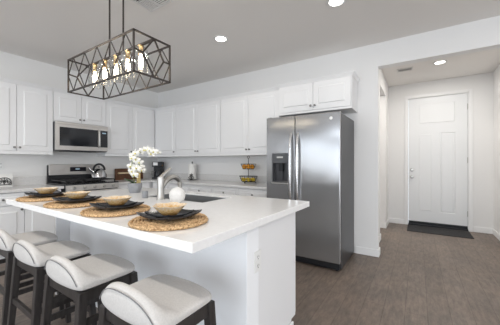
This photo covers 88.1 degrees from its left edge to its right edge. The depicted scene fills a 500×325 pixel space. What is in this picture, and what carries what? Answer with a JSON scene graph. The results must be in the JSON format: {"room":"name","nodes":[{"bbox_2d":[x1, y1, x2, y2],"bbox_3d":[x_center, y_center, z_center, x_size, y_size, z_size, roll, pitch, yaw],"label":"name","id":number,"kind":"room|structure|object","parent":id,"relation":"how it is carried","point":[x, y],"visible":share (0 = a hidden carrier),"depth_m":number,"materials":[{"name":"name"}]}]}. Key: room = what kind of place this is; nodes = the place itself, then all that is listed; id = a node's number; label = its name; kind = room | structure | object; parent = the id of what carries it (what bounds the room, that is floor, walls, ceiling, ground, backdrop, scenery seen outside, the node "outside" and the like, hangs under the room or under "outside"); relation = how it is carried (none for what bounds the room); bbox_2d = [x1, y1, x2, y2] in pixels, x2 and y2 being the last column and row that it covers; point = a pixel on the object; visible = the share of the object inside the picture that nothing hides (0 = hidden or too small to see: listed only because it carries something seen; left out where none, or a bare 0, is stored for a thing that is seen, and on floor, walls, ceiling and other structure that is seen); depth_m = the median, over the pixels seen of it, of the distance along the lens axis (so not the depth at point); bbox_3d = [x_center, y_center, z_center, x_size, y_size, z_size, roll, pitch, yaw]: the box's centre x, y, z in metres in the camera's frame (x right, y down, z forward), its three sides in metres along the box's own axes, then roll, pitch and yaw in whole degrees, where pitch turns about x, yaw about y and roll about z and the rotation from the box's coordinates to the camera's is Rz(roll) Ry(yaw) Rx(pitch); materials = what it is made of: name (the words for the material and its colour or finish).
{"room":"kitchen","nodes":[
{"label":"kitchen","id":0,"kind":"room"},
{"bbox_2d":[0,51,157,183],"bbox_3d":[-3.645,-0.160,3.310,0.120,2.740,10.480,0,0,33],"label":"wall","id":1,"kind":"structure","parent":0,"point":[12,66],"depth_m":4.12,"materials":[{"name":"white paint"}]},
{"bbox_2d":[0,161,3,169],"bbox_3d":[-3.416,0.040,3.543,0.009,0.116,0.072,0,0,33],"label":"wall outlet","id":2,"kind":"object","parent":1,"relation":"attached to","point":[1,162],"visible":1,"depth_m":3.55,"materials":[{"name":"white plastic"}]},
{"bbox_2d":[0,77,52,154],"bbox_3d":[-3.223,-0.601,3.511,0.365,0.978,0.818,0,0,33],"label":"upper cabinet","id":3,"kind":"object","parent":1,"relation":"attached to","point":[26,109],"visible":1,"depth_m":3.51,"materials":[{"name":"white paint"}]},
{"bbox_2d":[13,176,45,185],"bbox_3d":[-3.364,0.270,3.611,0.020,0.120,0.850,0,0,33],"label":"backsplash","id":4,"kind":"structure","parent":1,"relation":"attached to","point":[17,181],"depth_m":3.79,"materials":[{"name":"white tile"}]},
{"bbox_2d":[53,88,105,126],"bbox_3d":[-2.792,-0.846,4.174,0.365,0.488,0.758,0,0,33],"label":"upper cabinet","id":5,"kind":"object","parent":1,"relation":"attached to","point":[67,107],"visible":0.86,"depth_m":4.05,"materials":[{"name":"white paint"}]},
{"bbox_2d":[53,121,107,152],"bbox_3d":[-2.757,-0.385,4.151,0.450,0.432,0.755,0,0,33],"label":"microwave","id":6,"kind":"object","parent":5,"relation":"attached to","point":[67,137],"visible":0.97,"depth_m":4.00,"materials":[{"name":"grey metal"}]},
{"bbox_2d":[96,99,154,156],"bbox_3d":[-2.229,-0.601,5.041,0.365,0.978,1.305,0,0,33],"label":"upper cabinet","id":7,"kind":"object","parent":1,"relation":"attached to","point":[131,127],"visible":0.71,"depth_m":4.75,"materials":[{"name":"white paint"}]},
{"bbox_2d":[0,0,499,92],"bbox_3d":[0.179,-1.580,0.826,9.240,0.100,10.480,0,0,33],"label":"ceiling","id":8,"kind":"structure","parent":0,"point":[261,34],"depth_m":3.00,"materials":[{"name":"white paint"}]},
{"bbox_2d":[67,0,170,99],"bbox_3d":[-1.083,-1.065,2.087,0.954,0.930,0.306,0,0,33],"label":"chandelier","id":9,"kind":"object","parent":8,"relation":"hanging from","point":[140,46],"visible":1,"depth_m":2.02,"materials":[{"name":"black metal"}]},
{"bbox_2d":[92,63,96,80],"bbox_3d":[-1.361,-0.787,2.268,0.042,0.148,0.042,0,0,33],"label":"bulb","id":10,"kind":"object","parent":9,"relation":"attached to","point":[94,65],"depth_m":2.26,"materials":[{"name":"gold"}]},
{"bbox_2d":[102,59,106,77],"bbox_3d":[-1.222,-0.787,2.177,0.042,0.148,0.042,0,0,33],"label":"bulb","id":11,"kind":"object","parent":9,"relation":"attached to","point":[104,70],"depth_m":2.17,"materials":[{"name":"gold"}]},
{"bbox_2d":[113,55,118,73],"bbox_3d":[-1.083,-0.787,2.087,0.042,0.148,0.042,0,0,33],"label":"bulb","id":12,"kind":"object","parent":9,"relation":"attached to","point":[114,56],"depth_m":2.07,"materials":[{"name":"gold"}]},
{"bbox_2d":[125,50,130,69],"bbox_3d":[-0.944,-0.787,1.996,0.042,0.148,0.042,0,0,33],"label":"bulb","id":13,"kind":"object","parent":9,"relation":"attached to","point":[127,52],"depth_m":1.99,"materials":[{"name":"gold"}]},
{"bbox_2d":[138,44,143,65],"bbox_3d":[-0.804,-0.787,1.906,0.042,0.148,0.042,0,0,33],"label":"bulb","id":14,"kind":"object","parent":9,"relation":"attached to","point":[140,46],"depth_m":1.89,"materials":[{"name":"gold"}]},
{"bbox_2d":[131,0,172,11],"bbox_3d":[-0.949,-1.524,2.393,0.320,0.012,0.320,0,0,33],"label":"ceiling vent","id":15,"kind":"object","parent":8,"relation":"in","point":[150,5],"visible":1,"depth_m":2.47,"materials":[{"name":"white metal"}]},
{"bbox_2d":[213,35,227,41],"bbox_3d":[-0.360,-1.524,3.191,0.184,0.009,0.184,0,0,33],"label":"recessed light","id":16,"kind":"object","parent":8,"relation":"in","point":[219,38],"visible":1,"depth_m":3.18,"materials":[{"name":"white plastic"}]},
{"bbox_2d":[326,0,345,6],"bbox_3d":[0.817,-1.524,2.451,0.184,0.009,0.184,0,0,33],"label":"recessed light","id":17,"kind":"object","parent":8,"relation":"in","point":[331,3],"visible":1,"depth_m":2.47,"materials":[{"name":"white plastic"}]},
{"bbox_2d":[397,67,412,72],"bbox_3d":[2.546,-1.524,4.249,0.230,0.012,0.150,0,0,33],"label":"ceiling vent","id":18,"kind":"object","parent":8,"relation":"in","point":[408,68],"visible":1,"depth_m":4.25,"materials":[{"name":"white metal"}]},
{"bbox_2d":[433,60,446,64],"bbox_3d":[2.893,-1.524,3.940,0.184,0.009,0.184,0,0,33],"label":"recessed light","id":19,"kind":"object","parent":8,"relation":"in","point":[439,61],"visible":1,"depth_m":3.94,"materials":[{"name":"white plastic"}]},
{"bbox_2d":[0,223,499,324],"bbox_3d":[0.179,1.260,0.826,9.240,0.100,10.480,0,0,33],"label":"floor","id":20,"kind":"structure","parent":0,"point":[417,278],"depth_m":2.52,"materials":[{"name":"brown wood"}]},
{"bbox_2d":[0,189,60,258],"bbox_3d":[-3.105,0.788,3.431,0.650,0.843,0.812,0,0,33],"label":"base cabinet","id":21,"kind":"object","parent":20,"relation":"on","point":[13,219],"visible":0.44,"depth_m":3.24,"materials":[{"name":"white paint"}]},
{"bbox_2d":[0,176,63,192],"bbox_3d":[-3.103,0.288,3.441,0.643,0.156,0.850,0,0,33],"label":"countertop","id":22,"kind":"structure","parent":21,"relation":"on","point":[20,184],"depth_m":3.67,"materials":[{"name":"grey stone"}]},
{"bbox_2d":[0,174,12,186],"bbox_3d":[-3.309,0.242,3.479,0.024,0.175,0.176,0,0,33],"label":"decorative tile","id":23,"kind":"structure","parent":22,"relation":"on","point":[6,180],"depth_m":3.50,"materials":[{"name":"white ceramic"}]},
{"bbox_2d":[0,229,64,324],"bbox_3d":[-1.719,0.844,1.979,0.430,0.732,0.374,0,0,33],"label":"bar stool","id":24,"kind":"object","parent":20,"relation":"on","point":[37,238],"visible":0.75,"depth_m":1.80,"materials":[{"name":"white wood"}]},
{"bbox_2d":[0,229,57,250],"bbox_3d":[-1.718,0.543,1.980,0.396,0.139,0.351,0,0,33],"label":"seat cushion","id":25,"kind":"object","parent":24,"relation":"on","point":[7,240],"depth_m":1.92,"materials":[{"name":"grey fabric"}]},
{"bbox_2d":[7,239,96,324],"bbox_3d":[-1.304,0.844,1.710,0.430,0.732,0.374,0,0,33],"label":"bar stool","id":26,"kind":"object","parent":20,"relation":"on","point":[29,257],"visible":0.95,"depth_m":1.62,"materials":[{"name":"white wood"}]},
{"bbox_2d":[13,239,89,266],"bbox_3d":[-1.303,0.543,1.711,0.396,0.139,0.351,0,0,33],"label":"seat cushion","id":27,"kind":"object","parent":26,"relation":"on","point":[31,255],"depth_m":1.61,"materials":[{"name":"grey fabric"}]},
{"bbox_2d":[47,164,118,191],"bbox_3d":[-2.606,0.621,4.082,0.722,1.178,0.758,0,0,33],"label":"gas range","id":28,"kind":"object","parent":20,"relation":"on","point":[74,177],"visible":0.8,"depth_m":4.04,"materials":[{"name":"silver metal"}]},
{"bbox_2d":[47,180,118,185],"bbox_3d":[-2.634,0.317,4.100,0.655,0.020,0.758,0,0,33],"label":"cooktop","id":29,"kind":"object","parent":28,"relation":"in","point":[93,182],"depth_m":3.96,"materials":[{"name":"black metal"}]},
{"bbox_2d":[88,163,106,177],"bbox_3d":[-2.562,0.137,4.389,0.239,0.251,0.239,0,0,11],"label":"kettle","id":30,"kind":"object","parent":28,"relation":"on","point":[98,172],"visible":1,"depth_m":4.33,"materials":[{"name":"silver metal"}]},
{"bbox_2d":[41,254,137,324],"bbox_3d":[-0.877,0.844,1.432,0.430,0.732,0.374,0,0,33],"label":"bar stool","id":31,"kind":"object","parent":20,"relation":"on","point":[83,280],"visible":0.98,"depth_m":1.33,"materials":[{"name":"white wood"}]},
{"bbox_2d":[46,254,134,290],"bbox_3d":[-0.876,0.543,1.433,0.396,0.139,0.351,0,0,33],"label":"seat cushion","id":32,"kind":"object","parent":31,"relation":"on","point":[95,272],"depth_m":1.32,"materials":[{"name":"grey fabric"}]},
{"bbox_2d":[118,182,152,188],"bbox_3d":[-2.105,0.788,4.971,0.650,0.843,1.270,0,0,33],"label":"base cabinet","id":33,"kind":"object","parent":20,"relation":"on","point":[148,184],"visible":0.02,"depth_m":4.69,"materials":[{"name":"white paint"}]},
{"bbox_2d":[107,173,266,189],"bbox_3d":[-1.058,0.293,4.297,3.140,0.146,1.282,0,0,33],"label":"countertop","id":34,"kind":"structure","parent":33,"relation":"on","point":[234,181],"depth_m":4.49,"materials":[{"name":"grey stone"}]},
{"bbox_2d":[115,168,142,179],"bbox_3d":[-2.343,0.222,5.040,0.062,0.215,0.570,0,0,33],"label":"wooden tray","id":35,"kind":"object","parent":34,"relation":"on","point":[120,174],"visible":0.69,"depth_m":4.93,"materials":[{"name":"brown wood"}]},
{"bbox_2d":[151,162,163,178],"bbox_3d":[-1.921,0.157,5.368,0.218,0.345,0.251,0,0,-7],"label":"coffee maker","id":36,"kind":"object","parent":34,"relation":"on","point":[158,166],"visible":0.84,"depth_m":5.26,"materials":[{"name":"black plastic"}]},
{"bbox_2d":[188,162,196,179],"bbox_3d":[-1.091,0.155,4.883,0.172,0.349,0.172,0,0,0],"label":"paper towel holder","id":37,"kind":"object","parent":34,"relation":"on","point":[191,167],"visible":1,"depth_m":4.82,"materials":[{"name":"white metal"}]},
{"bbox_2d":[239,156,257,182],"bbox_3d":[-0.026,0.111,4.155,0.318,0.438,0.256,0,0,33],"label":"fruit basket","id":38,"kind":"object","parent":34,"relation":"on","point":[248,176],"visible":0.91,"depth_m":4.09,"materials":[{"name":"black metal"}]},
{"bbox_2d":[98,274,215,324],"bbox_3d":[-0.402,0.844,1.129,0.430,0.732,0.374,0,0,33],"label":"bar stool","id":39,"kind":"object","parent":20,"relation":"on","point":[159,299],"visible":1,"depth_m":1.05,"materials":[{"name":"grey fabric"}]},
{"bbox_2d":[153,182,168,188],"bbox_3d":[-1.472,0.788,4.943,0.455,0.843,0.650,0,0,33],"label":"base cabinet","id":40,"kind":"object","parent":20,"relation":"on","point":[154,183],"visible":0.07,"depth_m":4.74,"materials":[{"name":"white paint"}]},
{"bbox_2d":[55,212,294,324],"bbox_3d":[-0.710,0.773,2.148,2.054,0.873,0.799,0,0,33],"label":"kitchen island","id":41,"kind":"object","parent":20,"relation":"on","point":[241,296],"visible":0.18,"depth_m":1.58,"materials":[{"name":"white paint"}]},
{"bbox_2d":[6,187,308,253],"bbox_3d":[-0.761,0.316,2.036,2.105,0.040,1.225,0,0,33],"label":"island countertop","id":42,"kind":"structure","parent":41,"relation":"on","point":[229,217],"depth_m":1.44,"materials":[{"name":"white stone"}]},
{"bbox_2d":[16,194,66,201],"bbox_3d":[-1.664,0.285,2.111,0.380,0.023,0.376,0,0,42],"label":"placemat","id":43,"kind":"object","parent":42,"relation":"on","point":[24,198],"visible":0.53,"depth_m":1.99,"materials":[{"name":"wicker"}]},
{"bbox_2d":[24,190,67,197],"bbox_3d":[-1.663,0.258,2.112,0.230,0.037,0.230,0,0,34],"label":"dinner plate","id":44,"kind":"object","parent":43,"relation":"on","point":[26,193],"visible":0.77,"depth_m":2.05,"materials":[{"name":"grey ceramic"}]},
{"bbox_2d":[30,191,61,194],"bbox_3d":[-1.663,0.253,2.112,0.173,0.030,0.173,0,0,34],"label":"salad plate","id":45,"kind":"object","parent":44,"relation":"on","point":[55,192],"visible":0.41,"depth_m":2.10,"materials":[{"name":"grey ceramic"}]},
{"bbox_2d":[33,187,57,193],"bbox_3d":[-1.663,0.234,2.112,0.176,0.052,0.160,0,0,39],"label":"bowl","id":46,"kind":"object","parent":45,"relation":"on","point":[44,190],"visible":0.88,"depth_m":2.08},
{"bbox_2d":[43,198,105,208],"bbox_3d":[-1.225,0.285,1.832,0.380,0.023,0.376,0,0,6],"label":"placemat","id":47,"kind":"object","parent":42,"relation":"on","point":[54,204],"visible":0.65,"depth_m":1.71,"materials":[{"name":"wicker"}]},
{"bbox_2d":[52,195,101,202],"bbox_3d":[-1.224,0.258,1.833,0.230,0.037,0.230,0,0,30],"label":"dinner plate","id":48,"kind":"object","parent":47,"relation":"on","point":[96,197],"visible":0.7,"depth_m":1.77,"materials":[{"name":"grey ceramic"}]},
{"bbox_2d":[58,196,95,199],"bbox_3d":[-1.224,0.253,1.833,0.173,0.030,0.173,0,0,30],"label":"salad plate","id":49,"kind":"object","parent":48,"relation":"on","point":[86,197],"visible":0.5,"depth_m":1.82,"materials":[{"name":"grey ceramic"}]},
{"bbox_2d":[63,191,90,198],"bbox_3d":[-1.224,0.234,1.833,0.176,0.052,0.160,0,0,16],"label":"wooden bowl","id":50,"kind":"object","parent":49,"relation":"on","point":[78,194],"visible":0.85,"depth_m":1.80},
{"bbox_2d":[80,204,150,217],"bbox_3d":[-0.806,0.285,1.566,0.376,0.023,0.380,0,0,-34],"label":"placemat","id":51,"kind":"object","parent":42,"relation":"on","point":[92,211],"visible":0.6,"depth_m":1.46,"materials":[{"name":"wicker"}]},
{"bbox_2d":[89,200,143,210],"bbox_3d":[-0.805,0.258,1.566,0.230,0.037,0.230,0,0,36],"label":"dinner plate","id":52,"kind":"object","parent":51,"relation":"on","point":[95,205],"visible":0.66,"depth_m":1.50,"materials":[{"name":"grey ceramic"}]},
{"bbox_2d":[96,201,137,206],"bbox_3d":[-0.805,0.253,1.566,0.173,0.030,0.173,0,0,36],"label":"salad plate","id":53,"kind":"object","parent":52,"relation":"on","point":[128,203],"visible":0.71,"depth_m":1.55,"materials":[{"name":"grey ceramic"}]},
{"bbox_2d":[101,195,132,204],"bbox_3d":[-0.805,0.234,1.566,0.160,0.052,0.176,0,0,-43],"label":"wooden bowl","id":54,"kind":"object","parent":53,"relation":"on","point":[111,200],"visible":0.9,"depth_m":1.53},
{"bbox_2d":[124,146,161,192],"bbox_3d":[-1.052,0.064,2.569,0.358,0.464,0.150,0,0,-7],"label":"potted orchid","id":55,"kind":"object","parent":42,"relation":"on","point":[133,187],"visible":1,"depth_m":2.53,"materials":[{"name":"white plant"}]},
{"bbox_2d":[142,191,147,197],"bbox_3d":[-0.879,0.267,2.163,0.050,0.058,0.050,0,0,33],"label":"cup","id":56,"kind":"object","parent":42,"relation":"on","point":[144,193],"visible":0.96,"depth_m":2.14,"materials":[{"name":"grey ceramic"}]},
{"bbox_2d":[128,213,207,230],"bbox_3d":[-0.400,0.285,1.286,0.380,0.023,0.376,0,0,19],"label":"placemat","id":57,"kind":"object","parent":42,"relation":"on","point":[139,223],"visible":0.56,"depth_m":1.18,"materials":[{"name":"wicker"}]},
{"bbox_2d":[136,209,201,221],"bbox_3d":[-0.398,0.258,1.287,0.230,0.037,0.230,0,0,31],"label":"dinner plate","id":58,"kind":"object","parent":57,"relation":"on","point":[142,214],"visible":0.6,"depth_m":1.22,"materials":[{"name":"grey ceramic"}]},
{"bbox_2d":[145,209,193,217],"bbox_3d":[-0.398,0.253,1.287,0.173,0.030,0.173,0,0,31],"label":"salad plate","id":59,"kind":"object","parent":58,"relation":"on","point":[182,212],"visible":0.58,"depth_m":1.27,"materials":[{"name":"grey ceramic"}]},
{"bbox_2d":[152,202,186,215],"bbox_3d":[-0.398,0.234,1.287,0.176,0.052,0.160,0,0,24],"label":"bowl","id":60,"kind":"object","parent":59,"relation":"on","point":[171,208],"visible":0.95,"depth_m":1.25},
{"bbox_2d":[156,167,181,199],"bbox_3d":[-0.663,0.167,2.145,0.072,0.259,0.256,0,0,33],"label":"faucet","id":61,"kind":"object","parent":42,"relation":"on","point":[161,182],"visible":0.99,"depth_m":2.06,"materials":[{"name":"silver metal"}]},
{"bbox_2d":[169,187,184,202],"bbox_3d":[-0.531,0.238,1.889,0.114,0.116,0.114,0,0,33],"label":"bud vase","id":62,"kind":"object","parent":42,"relation":"on","point":[177,194],"visible":0.94,"depth_m":1.85,"materials":[{"name":"white ceramic"}]},
{"bbox_2d":[149,194,224,202],"bbox_3d":[-0.553,0.409,2.255,0.711,0.202,0.356,0,0,33],"label":"sink","id":63,"kind":"object","parent":42,"relation":"in","point":[194,198],"visible":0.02,"depth_m":2.40,"materials":[{"name":"silver metal"}]},
{"bbox_2d":[254,249,260,273],"bbox_3d":[0.043,0.550,1.439,0.009,0.116,0.072,0,0,33],"label":"wall outlet","id":64,"kind":"object","parent":41,"relation":"attached to","point":[257,255],"visible":1,"depth_m":1.43,"materials":[{"name":"white plastic"}]},
{"bbox_2d":[169,183,212,192],"bbox_3d":[-0.857,0.788,4.543,1.008,0.843,0.650,0,0,33],"label":"base cabinet","id":65,"kind":"object","parent":20,"relation":"on","point":[196,188],"visible":0.21,"depth_m":4.22,"materials":[{"name":"white paint"}]},
{"bbox_2d":[212,186,266,197],"bbox_3d":[-0.001,0.788,3.987,1.030,0.843,0.650,0,0,33],"label":"base cabinet","id":66,"kind":"object","parent":20,"relation":"on","point":[220,190],"visible":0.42,"depth_m":3.72,"materials":[{"name":"white paint"}]},
{"bbox_2d":[267,110,353,270],"bbox_3d":[0.780,0.319,3.353,0.919,1.783,0.806,0,0,33],"label":"refrigerator","id":67,"kind":"object","parent":20,"relation":"on","point":[310,157],"visible":0.94,"depth_m":3.03,"materials":[{"name":"grey metal"}]},
{"bbox_2d":[407,224,473,238],"bbox_3d":[3.302,1.204,4.551,0.910,0.012,0.540,0,0,33],"label":"doormat","id":68,"kind":"object","parent":20,"relation":"on","point":[414,228],"visible":1,"depth_m":4.49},
{"bbox_2d":[158,15,499,252],"bbox_3d":[1.780,-0.160,3.291,9.000,2.740,0.120,0,0,33],"label":"wall","id":69,"kind":"structure","parent":0,"point":[484,34],"depth_m":3.41,"materials":[{"name":"white paint"}]},
{"bbox_2d":[154,105,175,156],"bbox_3d":[-1.595,-0.601,5.193,0.629,0.978,0.365,0,0,33],"label":"upper cabinet","id":70,"kind":"object","parent":69,"relation":"attached to","point":[164,116],"visible":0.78,"depth_m":5.03,"materials":[{"name":"white paint"}]},
{"bbox_2d":[107,173,266,182],"bbox_3d":[-1.058,0.275,4.297,3.140,0.110,1.282,0,0,33],"label":"backsplash","id":71,"kind":"structure","parent":69,"relation":"attached to","point":[260,179],"depth_m":4.78,"materials":[{"name":"white tile"}]},
{"bbox_2d":[175,97,220,156],"bbox_3d":[-0.869,-0.601,4.721,1.098,0.978,0.365,0,0,33],"label":"upper cabinet","id":72,"kind":"object","parent":69,"relation":"attached to","point":[197,123],"visible":0.94,"depth_m":4.57,"materials":[{"name":"white paint"}]},
{"bbox_2d":[220,87,280,155],"bbox_3d":[0.048,-0.601,4.125,1.085,0.978,0.365,0,0,33],"label":"upper cabinet","id":73,"kind":"object","parent":69,"relation":"attached to","point":[244,115],"visible":0.88,"depth_m":4.00,"materials":[{"name":"white paint"}]},
{"bbox_2d":[276,71,359,116],"bbox_3d":[0.911,-0.883,3.544,1.050,0.443,0.400,0,0,33],"label":"upper cabinet","id":74,"kind":"object","parent":69,"relation":"attached to","point":[334,92],"visible":0.91,"depth_m":3.36,"materials":[{"name":"white paint"}]},
{"bbox_2d":[355,246,378,256],"bbox_3d":[1.528,1.163,3.376,0.284,0.095,0.014,0,0,33],"label":"baseboard","id":75,"kind":"structure","parent":69,"relation":"attached to","point":[359,250],"depth_m":3.37,"materials":[{"name":"white paint"}]},
{"bbox_2d":[379,69,387,234],"bbox_3d":[2.173,-0.160,4.372,0.120,2.740,2.120,0,0,33],"label":"wall","id":76,"kind":"structure","parent":0,"point":[383,86],"depth_m":4.78,"materials":[{"name":"white paint"}]},
{"bbox_2d":[380,223,385,227],"bbox_3d":[2.447,1.163,4.782,0.134,0.095,0.014,0,0,33],"label":"baseboard","id":77,"kind":"object","parent":76,"relation":"attached to","point":[382,225],"visible":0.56,"depth_m":4.77,"materials":[{"name":"white paint"}]},
{"bbox_2d":[388,72,492,227],"bbox_3d":[3.001,-0.160,5.170,9.000,2.740,0.120,0,0,33],"label":"wall","id":78,"kind":"structure","parent":0,"point":[482,84],"depth_m":4.56,"materials":[{"name":"white paint"}]},
{"bbox_2d":[389,218,403,223],"bbox_3d":[2.912,1.163,5.148,0.274,0.095,0.014,0,0,33],"label":"baseboard","id":79,"kind":"structure","parent":78,"relation":"attached to","point":[391,220],"depth_m":5.14,"materials":[{"name":"white paint"}]},
{"bbox_2d":[408,223,467,230],"bbox_3d":[3.475,1.195,4.814,0.898,0.030,0.080,0,0,33],"label":"trim","id":80,"kind":"structure","parent":78,"relation":"attached to","point":[408,223],"depth_m":4.77,"materials":[{"name":"black plastic"}]},
{"bbox_2d":[409,93,467,228],"bbox_3d":[3.473,-0.025,4.802,0.901,2.407,0.112,0,0,33],"label":"door","id":81,"kind":"structure","parent":78,"relation":"in","point":[438,126],"depth_m":4.79,"materials":[{"name":"white paint"}]},
{"bbox_2d":[405,88,472,231],"bbox_3d":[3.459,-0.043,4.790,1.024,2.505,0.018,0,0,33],"label":"trim","id":82,"kind":"structure","parent":78,"relation":"attached to","point":[470,90],"depth_m":4.53,"materials":[{"name":"white paint"}]},
{"bbox_2d":[473,226,492,233],"bbox_3d":[4.003,1.163,4.439,0.262,0.095,0.014,0,0,33],"label":"baseboard","id":83,"kind":"structure","parent":78,"relation":"attached to","point":[475,229],"depth_m":4.44,"materials":[{"name":"white paint"}]},
{"bbox_2d":[493,65,499,233],"bbox_3d":[3.590,-0.160,3.451,0.120,2.740,2.120,0,0,33],"label":"wall","id":84,"kind":"structure","parent":0,"point":[496,74],"depth_m":4.20,"materials":[{"name":"white paint"}]},
{"bbox_2d":[493,229,499,240],"bbox_3d":[3.530,1.163,3.482,0.014,0.095,2.106,0,0,33],"label":"baseboard","id":85,"kind":"structure","parent":84,"relation":"attached to","point":[496,234],"depth_m":4.15,"materials":[{"name":"white paint"}]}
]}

